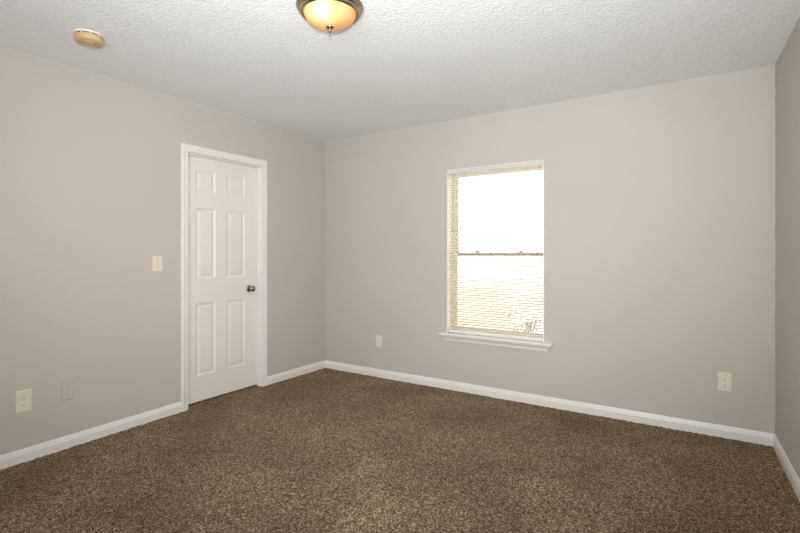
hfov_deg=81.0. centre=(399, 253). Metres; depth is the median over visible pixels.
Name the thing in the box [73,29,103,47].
smoke detector
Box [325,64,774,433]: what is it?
wall
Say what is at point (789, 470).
baseboard
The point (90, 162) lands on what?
wall
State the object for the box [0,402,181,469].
baseboard
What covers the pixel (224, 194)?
door
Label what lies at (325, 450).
floor
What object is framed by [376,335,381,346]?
electrical outlet
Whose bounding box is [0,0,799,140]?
ceiling
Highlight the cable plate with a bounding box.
[61,380,73,400]
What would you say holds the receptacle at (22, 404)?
attached to the electrical outlet at (23, 399)
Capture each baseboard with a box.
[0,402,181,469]
[267,360,324,384]
[325,360,773,445]
[773,434,799,501]
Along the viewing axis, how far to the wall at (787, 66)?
2.65 m
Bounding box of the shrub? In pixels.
[502,311,541,332]
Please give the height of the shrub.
0.716 m
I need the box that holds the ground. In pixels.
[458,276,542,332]
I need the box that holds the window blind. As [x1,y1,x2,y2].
[447,160,543,340]
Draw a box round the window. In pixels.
[439,160,552,351]
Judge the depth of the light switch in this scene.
3.48 m
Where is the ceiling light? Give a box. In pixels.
[296,0,363,32]
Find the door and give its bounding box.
[181,143,266,411]
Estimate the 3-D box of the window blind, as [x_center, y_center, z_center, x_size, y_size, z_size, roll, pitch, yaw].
[0.799,-0.019,4.020,0.870,1.465,0.052,0,0,33]
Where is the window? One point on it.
(448, 336)
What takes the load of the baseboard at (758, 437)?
attached to the wall at (659, 200)
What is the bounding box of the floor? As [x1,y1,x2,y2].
[0,368,799,532]
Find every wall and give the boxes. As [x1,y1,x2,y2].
[0,45,324,454]
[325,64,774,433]
[775,17,799,478]
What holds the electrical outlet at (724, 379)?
attached to the wall at (659, 200)
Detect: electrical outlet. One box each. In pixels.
[15,389,31,413]
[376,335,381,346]
[718,372,731,391]
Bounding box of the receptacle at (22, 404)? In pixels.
[20,402,26,406]
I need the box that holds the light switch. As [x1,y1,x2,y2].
[153,256,162,271]
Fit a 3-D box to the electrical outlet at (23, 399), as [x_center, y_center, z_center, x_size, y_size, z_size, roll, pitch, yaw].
[-2.248,0.884,2.796,0.008,0.130,0.082,0,0,33]
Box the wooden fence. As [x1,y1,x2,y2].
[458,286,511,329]
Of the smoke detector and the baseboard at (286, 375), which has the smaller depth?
the smoke detector
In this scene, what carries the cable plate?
attached to the wall at (90, 162)

